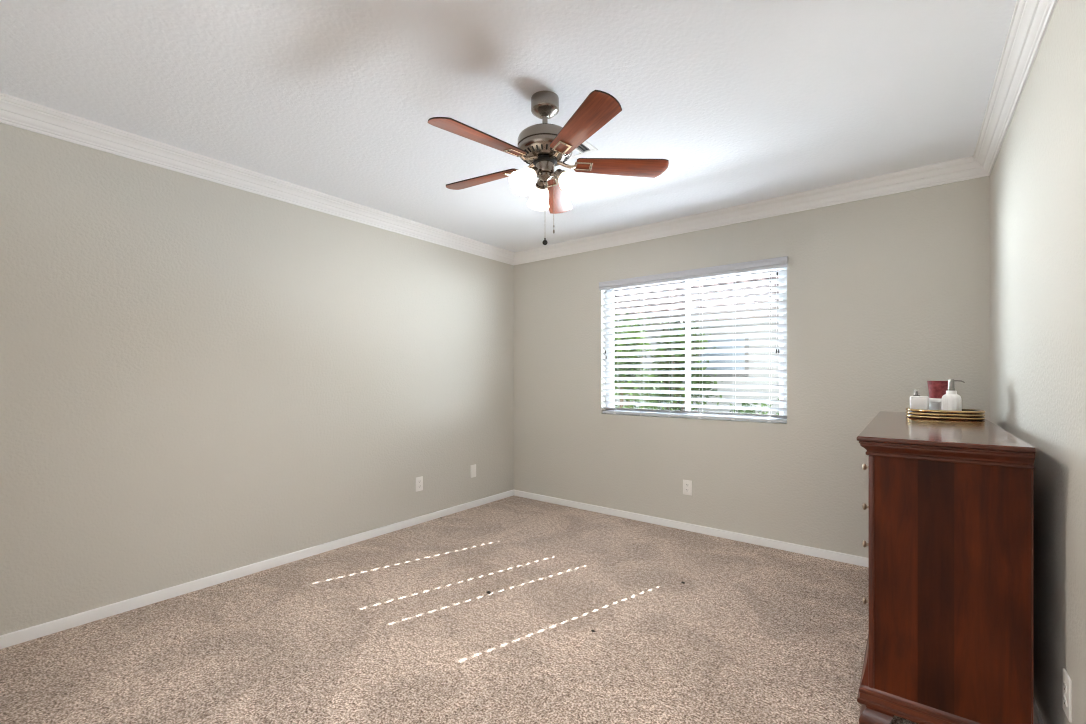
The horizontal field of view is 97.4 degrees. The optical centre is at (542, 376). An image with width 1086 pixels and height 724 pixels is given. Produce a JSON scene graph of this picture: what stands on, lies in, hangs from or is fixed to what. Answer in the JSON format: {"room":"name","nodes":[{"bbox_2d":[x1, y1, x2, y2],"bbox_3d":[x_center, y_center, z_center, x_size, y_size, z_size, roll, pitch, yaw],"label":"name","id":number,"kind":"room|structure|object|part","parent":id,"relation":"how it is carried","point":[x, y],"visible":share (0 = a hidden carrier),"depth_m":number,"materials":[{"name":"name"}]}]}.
{"room":"bedroom","nodes":[
{"label":"bedroom","id":0,"kind":"room"},
{"bbox_2d":[0,123,513,635],"bbox_3d":[-1.644,-0.012,3.232,0.150,2.440,4.503,0,0,38],"label":"wall","id":1,"kind":"structure","parent":0,"point":[200,378],"depth_m":2.73,"materials":[{"name":"grey paint"}]},
{"bbox_2d":[0,92,513,264],"bbox_3d":[-1.555,-1.179,3.163,0.074,0.106,4.203,0,0,38],"label":"trim","id":2,"kind":"structure","parent":1,"relation":"attached to","point":[14,111],"depth_m":2.71,"materials":[{"name":"white wood"}]},
{"bbox_2d":[0,489,513,648],"bbox_3d":[-1.580,1.180,3.182,0.013,0.056,4.203,0,0,38],"label":"baseboard","id":3,"kind":"structure","parent":1,"relation":"attached to","point":[27,634],"depth_m":2.74,"materials":[{"name":"white wood"}]},
{"bbox_2d":[416,476,422,491],"bbox_3d":[-1.016,0.885,3.916,0.008,0.116,0.072,0,0,38],"label":"wall outlet","id":4,"kind":"object","parent":1,"relation":"attached to","point":[419,480],"visible":1,"depth_m":3.92,"materials":[{"name":"white plastic"}]},
{"bbox_2d":[470,464,475,477],"bbox_3d":[-0.643,0.875,4.398,0.008,0.116,0.072,0,0,38],"label":"blank wall plate","id":5,"kind":"object","parent":1,"relation":"attached to","point":[472,467],"visible":1,"depth_m":4.39,"materials":[{"name":"white plastic"}]},
{"bbox_2d":[0,495,917,723],"bbox_3d":[-0.670,1.283,1.468,3.849,0.150,6.103,0,0,38],"label":"floor","id":6,"kind":"structure","parent":0,"point":[402,626],"depth_m":2.22,"materials":[{"name":"beige carpet"}]},
{"bbox_2d":[857,411,1035,723],"bbox_3d":[1.684,0.706,2.070,0.429,1.004,1.466,0,0,38],"label":"dresser","id":7,"kind":"object","parent":6,"relation":"on","point":[950,638],"visible":1,"depth_m":1.50,"materials":[{"name":"brown wood"}]},
{"bbox_3d":[1.182,0.822,1.742,0.025,0.025,0.025,0,0,38],"label":"knob","id":8,"kind":"part","parent":7,"relation":"part of","materials":[{"name":"silver metal"}]},
{"bbox_3d":[1.182,0.614,1.742,0.025,0.025,0.025,0,0,38],"label":"knob","id":9,"kind":"part","parent":7,"relation":"part of","materials":[{"name":"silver metal"}]},
{"bbox_3d":[1.182,0.477,1.742,0.025,0.025,0.025,0,0,38],"label":"knob","id":10,"kind":"part","parent":7,"relation":"part of","materials":[{"name":"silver metal"}]},
{"bbox_3d":[1.182,0.332,1.742,0.025,0.025,0.025,0,0,38],"label":"knob","id":11,"kind":"part","parent":7,"relation":"part of","materials":[{"name":"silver metal"}]},
{"bbox_3d":[1.683,1.088,2.070,0.428,0.064,1.430,0,0,38],"label":"moulding","id":12,"kind":"part","parent":7,"relation":"part of","materials":[{"name":"brown wood"}]},
{"bbox_2d":[906,407,985,420],"bbox_3d":[1.945,0.182,2.314,0.296,0.044,0.220,0,0,38],"label":"tray","id":13,"kind":"object","parent":7,"relation":"on","point":[965,414],"visible":0.97,"depth_m":2.23,"materials":[{"name":"gold metal"}]},
{"bbox_2d":[910,391,928,409],"bbox_3d":[1.871,0.131,2.370,0.076,0.130,0.056,0,0,38],"label":"spray bottle","id":14,"kind":"object","parent":13,"relation":"on","point":[917,401],"visible":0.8,"depth_m":2.35,"materials":[{"name":"white plastic"}]},
{"bbox_2d":[929,398,941,409],"bbox_3d":[1.969,0.153,2.377,0.094,0.086,0.094,0,0,38],"label":"lidded jar","id":15,"kind":"object","parent":13,"relation":"on","point":[934,403],"visible":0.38,"depth_m":2.35,"materials":[{"name":"white ceramic"}]},
{"bbox_3d":[1.969,0.121,2.377,0.094,0.022,0.094,0,0,38],"label":"lid","id":16,"kind":"part","parent":15,"relation":"part of","materials":[{"name":"white ceramic"}]},
{"bbox_2d":[927,381,947,398],"bbox_3d":[1.970,0.067,2.376,0.087,0.087,0.087,0,0,38],"label":"cup","id":17,"kind":"object","parent":15,"relation":"on","point":[937,389],"visible":0.76,"depth_m":2.35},
{"bbox_2d":[941,379,964,410],"bbox_3d":[1.938,0.105,2.262,0.073,0.182,0.073,0,0,-6],"label":"soap dispenser","id":18,"kind":"object","parent":13,"relation":"on","point":[951,401],"visible":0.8,"depth_m":2.24,"materials":[{"name":"white ceramic"}]},
{"bbox_2d":[941,391,961,410],"bbox_3d":[1.938,0.132,2.262,0.073,0.128,0.073,0,0,38],"label":"bottle","id":19,"kind":"object","parent":18,"relation":"attached to","point":[951,401],"depth_m":2.24,"materials":[{"name":"white ceramic"}]},
{"bbox_3d":[1.685,0.245,2.068,0.422,0.050,1.454,0,0,38],"label":"moulding","id":20,"kind":"part","parent":7,"relation":"part of","materials":[{"name":"brown wood"}]},
{"bbox_2d":[0,0,1016,251],"bbox_3d":[-0.670,-1.307,1.468,3.849,0.150,6.103,0,0,38],"label":"ceiling","id":21,"kind":"structure","parent":0,"point":[745,101],"depth_m":2.01,"materials":[{"name":"white paint"}]},
{"bbox_2d":[428,90,668,244],"bbox_3d":[-0.026,-0.908,2.120,1.048,0.648,1.056,0,0,38],"label":"ceiling fan","id":22,"kind":"object","parent":21,"relation":"hanging from","point":[544,146],"visible":1,"depth_m":2.06,"materials":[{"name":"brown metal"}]},
{"bbox_3d":[-0.249,-0.944,1.885,0.419,0.006,0.130,0,12,-42],"label":"blade","id":23,"kind":"part","parent":22,"relation":"part of","materials":[{"name":"brown wood"}]},
{"bbox_3d":[-0.292,-0.944,2.291,0.419,0.006,0.130,0,12,30],"label":"blade","id":24,"kind":"part","parent":22,"relation":"part of","materials":[{"name":"brown wood"}]},
{"bbox_3d":[-0.081,-0.833,2.034,0.108,0.124,0.126,0,0,38],"label":"lamp shade","id":25,"kind":"part","parent":22,"relation":"part of","materials":[{"name":"white glass"}]},
{"bbox_2d":[530,166,538,177],"bbox_3d":[-0.042,-0.881,2.068,0.054,0.055,0.054,0,0,38],"label":"socket","id":26,"kind":"object","parent":22,"relation":"attached to","point":[535,170],"depth_m":2.04,"materials":[{"name":"silver metal"}]},
{"bbox_3d":[-0.017,-0.833,2.244,0.120,0.124,0.116,0,0,38],"label":"lamp shade","id":27,"kind":"part","parent":22,"relation":"part of","materials":[{"name":"white glass"}]},
{"bbox_2d":[535,179,546,188],"bbox_3d":[-0.006,-0.881,2.188,0.055,0.055,0.056,0,0,38],"label":"socket","id":28,"kind":"object","parent":22,"relation":"attached to","point":[539,185],"depth_m":2.17,"materials":[{"name":"silver metal"}]},
{"bbox_2d":[554,169,565,181],"bbox_3d":[0.077,-0.881,2.095,0.054,0.055,0.054,0,0,38],"label":"socket","id":29,"kind":"object","parent":22,"relation":"attached to","point":[559,174],"depth_m":2.07,"materials":[{"name":"silver metal"}]},
{"bbox_3d":[0.071,-0.926,2.458,0.130,0.006,0.419,-12,-5,9],"label":"blade","id":30,"kind":"part","parent":22,"relation":"part of","materials":[{"name":"brown wood"}]},
{"bbox_3d":[0.129,-0.833,2.081,0.125,0.124,0.108,0,0,38],"label":"lamp shade","id":31,"kind":"part","parent":22,"relation":"part of","materials":[{"name":"white glass"}]},
{"bbox_3d":[0.149,-0.944,1.799,0.130,0.006,0.419,13,-5,-23],"label":"blade","id":32,"kind":"part","parent":22,"relation":"part of","materials":[{"name":"brown wood"}]},
{"bbox_3d":[0.355,-0.944,2.152,0.419,0.006,0.130,0,-12,-6],"label":"blade","id":33,"kind":"part","parent":22,"relation":"part of","materials":[{"name":"brown wood"}]},
{"bbox_2d":[567,141,597,160],"bbox_3d":[0.124,-1.227,2.564,0.250,0.011,0.250,0,0,38],"label":"ceiling vent","id":34,"kind":"object","parent":21,"relation":"in","point":[585,148],"visible":0.28,"depth_m":2.58,"materials":[{"name":"white metal"}]},
{"bbox_2d":[514,176,989,557],"bbox_3d":[1.150,-0.012,3.823,3.549,2.440,0.150,0,0,38],"label":"wall","id":35,"kind":"structure","parent":0,"point":[888,296],"depth_m":3.27,"materials":[{"name":"grey paint"}]},
{"bbox_2d":[683,480,691,495],"bbox_3d":[1.132,0.873,3.737,0.072,0.116,0.008,0,0,38],"label":"wall outlet","id":36,"kind":"object","parent":35,"relation":"attached to","point":[687,484],"visible":1,"depth_m":3.73,"materials":[{"name":"white plastic"}]},
{"bbox_2d":[514,490,868,566],"bbox_3d":[1.101,1.180,3.758,3.549,0.056,0.013,0,0,38],"label":"baseboard","id":37,"kind":"structure","parent":35,"relation":"attached to","point":[817,552],"depth_m":3.61,"materials":[{"name":"white wood"}]},
{"bbox_2d":[606,267,786,422],"bbox_3d":[1.171,-0.244,3.851,1.490,1.156,0.060,0,0,38],"label":"window","id":38,"kind":"structure","parent":35,"relation":"in","point":[783,268],"depth_m":3.83,"materials":[{"name":"white plastic"}]},
{"bbox_3d":[0.891,-0.244,4.052,0.713,1.096,0.022,0,0,38],"label":"sash","id":39,"kind":"part","parent":38,"relation":"part of","materials":[{"name":"white plastic"}]},
{"bbox_2d":[599,256,787,422],"bbox_3d":[1.116,-0.251,3.781,1.502,1.153,0.099,0,0,38],"label":"window blind","id":40,"kind":"object","parent":38,"relation":"attached to","point":[780,262],"visible":0.98,"depth_m":3.71,"materials":[{"name":"white plastic"}]},
{"bbox_3d":[1.128,0.317,3.797,1.478,0.018,0.056,0,0,38],"label":"rail","id":41,"kind":"part","parent":40,"relation":"part of","materials":[{"name":"white plastic"}]},
{"bbox_3d":[1.643,-0.480,3.355,0.001,0.584,0.001,0,0,38],"label":"lift cord","id":42,"kind":"part","parent":40,"relation":"part of","materials":[{"name":"white plastic"}]},
{"bbox_3d":[1.450,-0.244,3.651,0.713,1.096,0.022,0,0,38],"label":"sash","id":43,"kind":"part","parent":38,"relation":"part of","materials":[{"name":"white plastic"}]},
{"bbox_2d":[514,156,987,264],"bbox_3d":[1.082,-1.179,3.734,3.549,0.106,0.074,0,0,38],"label":"trim","id":44,"kind":"structure","parent":35,"relation":"attached to","point":[967,168],"depth_m":3.30,"materials":[{"name":"white"}]},
{"bbox_2d":[990,0,1085,723],"bbox_3d":[1.283,-0.012,0.970,0.150,2.440,4.503,0,0,38],"label":"wall","id":45,"kind":"structure","parent":0,"point":[1038,173],"depth_m":1.50,"materials":[{"name":"grey paint"}]},
{"bbox_2d":[973,0,1057,175],"bbox_3d":[1.194,-1.179,1.038,0.074,0.106,4.203,0,0,38],"label":"trim","id":46,"kind":"structure","parent":45,"relation":"attached to","point":[1030,20],"depth_m":1.84,"materials":[{"name":"white wood"}]},
{"bbox_2d":[1033,697,1043,723],"bbox_3d":[1.218,1.180,1.019,0.013,0.056,4.203,0,0,38],"label":"baseboard","id":47,"kind":"structure","parent":45,"relation":"attached to","point":[1037,719],"depth_m":1.63,"materials":[{"name":"white"}]},
{"bbox_2d":[1062,668,1071,722],"bbox_3d":[1.464,0.890,1.333,0.008,0.116,0.072,0,0,38],"label":"wall outlet","id":48,"kind":"object","parent":45,"relation":"attached to","point":[1066,681],"visible":1,"depth_m":1.32,"materials":[{"name":"white plastic"}]},
{"bbox_2d":[1063,695,1066,706],"bbox_3d":[1.462,0.910,1.335,0.002,0.023,0.033,0,0,38],"label":"receptacle","id":49,"kind":"object","parent":48,"relation":"attached to","point":[1064,696],"depth_m":1.33,"materials":[{"name":"grey plastic"}]},
{"bbox_2d":[1063,681,1066,692],"bbox_3d":[1.462,0.870,1.335,0.002,0.023,0.033,0,0,38],"label":"receptacle","id":50,"kind":"object","parent":48,"relation":"attached to","point":[1064,682],"depth_m":1.33,"materials":[{"name":"grey plastic"}]},
{"label":"outside","id":51,"kind":"structure","parent":0,"visible":0},
{"bbox_3d":[6.487,1.378,10.028,30.000,0.100,16.197,0,0,38],"label":"ground","id":52,"kind":"structure","parent":51,"visible":0},
{"bbox_2d":[614,306,675,409],"bbox_3d":[1.101,0.138,6.645,1.823,2.388,0.840,0,0,38],"label":"shrub","id":53,"kind":"object","parent":52,"relation":"on","point":[628,319],"visible":0.15,"depth_m":6.45,"materials":[{"name":"green plant"}]},
{"bbox_3d":[1.136,0.437,6.666,0.263,1.790,0.638,0,0,-40],"label":"stem","id":54,"kind":"part","parent":53,"relation":"part of","materials":[{"name":"green plant"}]},
{"bbox_2d":[634,319,722,411],"bbox_3d":[2.028,0.185,7.532,1.620,2.291,0.890,0,0,38],"label":"shrub","id":55,"kind":"object","parent":52,"relation":"on","point":[695,327],"visible":0.28,"depth_m":7.39,"materials":[{"name":"green plant"}]},
{"bbox_3d":[2.104,0.436,7.464,0.580,1.789,0.198,0,0,38],"label":"stem","id":56,"kind":"part","parent":55,"relation":"part of","materials":[{"name":"green plant"}]},
{"bbox_2d":[614,270,778,414],"bbox_3d":[5.297,-0.792,10.124,18.600,4.241,7.500,0,0,38],"label":"house","id":57,"kind":"structure","parent":52,"relation":"on","point":[767,278],"depth_m":7.76,"materials":[{"name":"grey paint"}]},
{"bbox_3d":[2.929,-0.332,7.796,0.700,0.580,0.020,0,0,38],"label":"pane","id":58,"kind":"part","parent":57,"relation":"part of","materials":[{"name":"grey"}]},
{"bbox_2d":[729,398,778,414],"bbox_3d":[2.947,0.820,6.465,1.438,1.042,0.940,0,0,38],"label":"shrub","id":59,"kind":"object","parent":52,"relation":"on","point":[743,403],"visible":0.02,"depth_m":6.45,"materials":[{"name":"green plant"}]}
]}

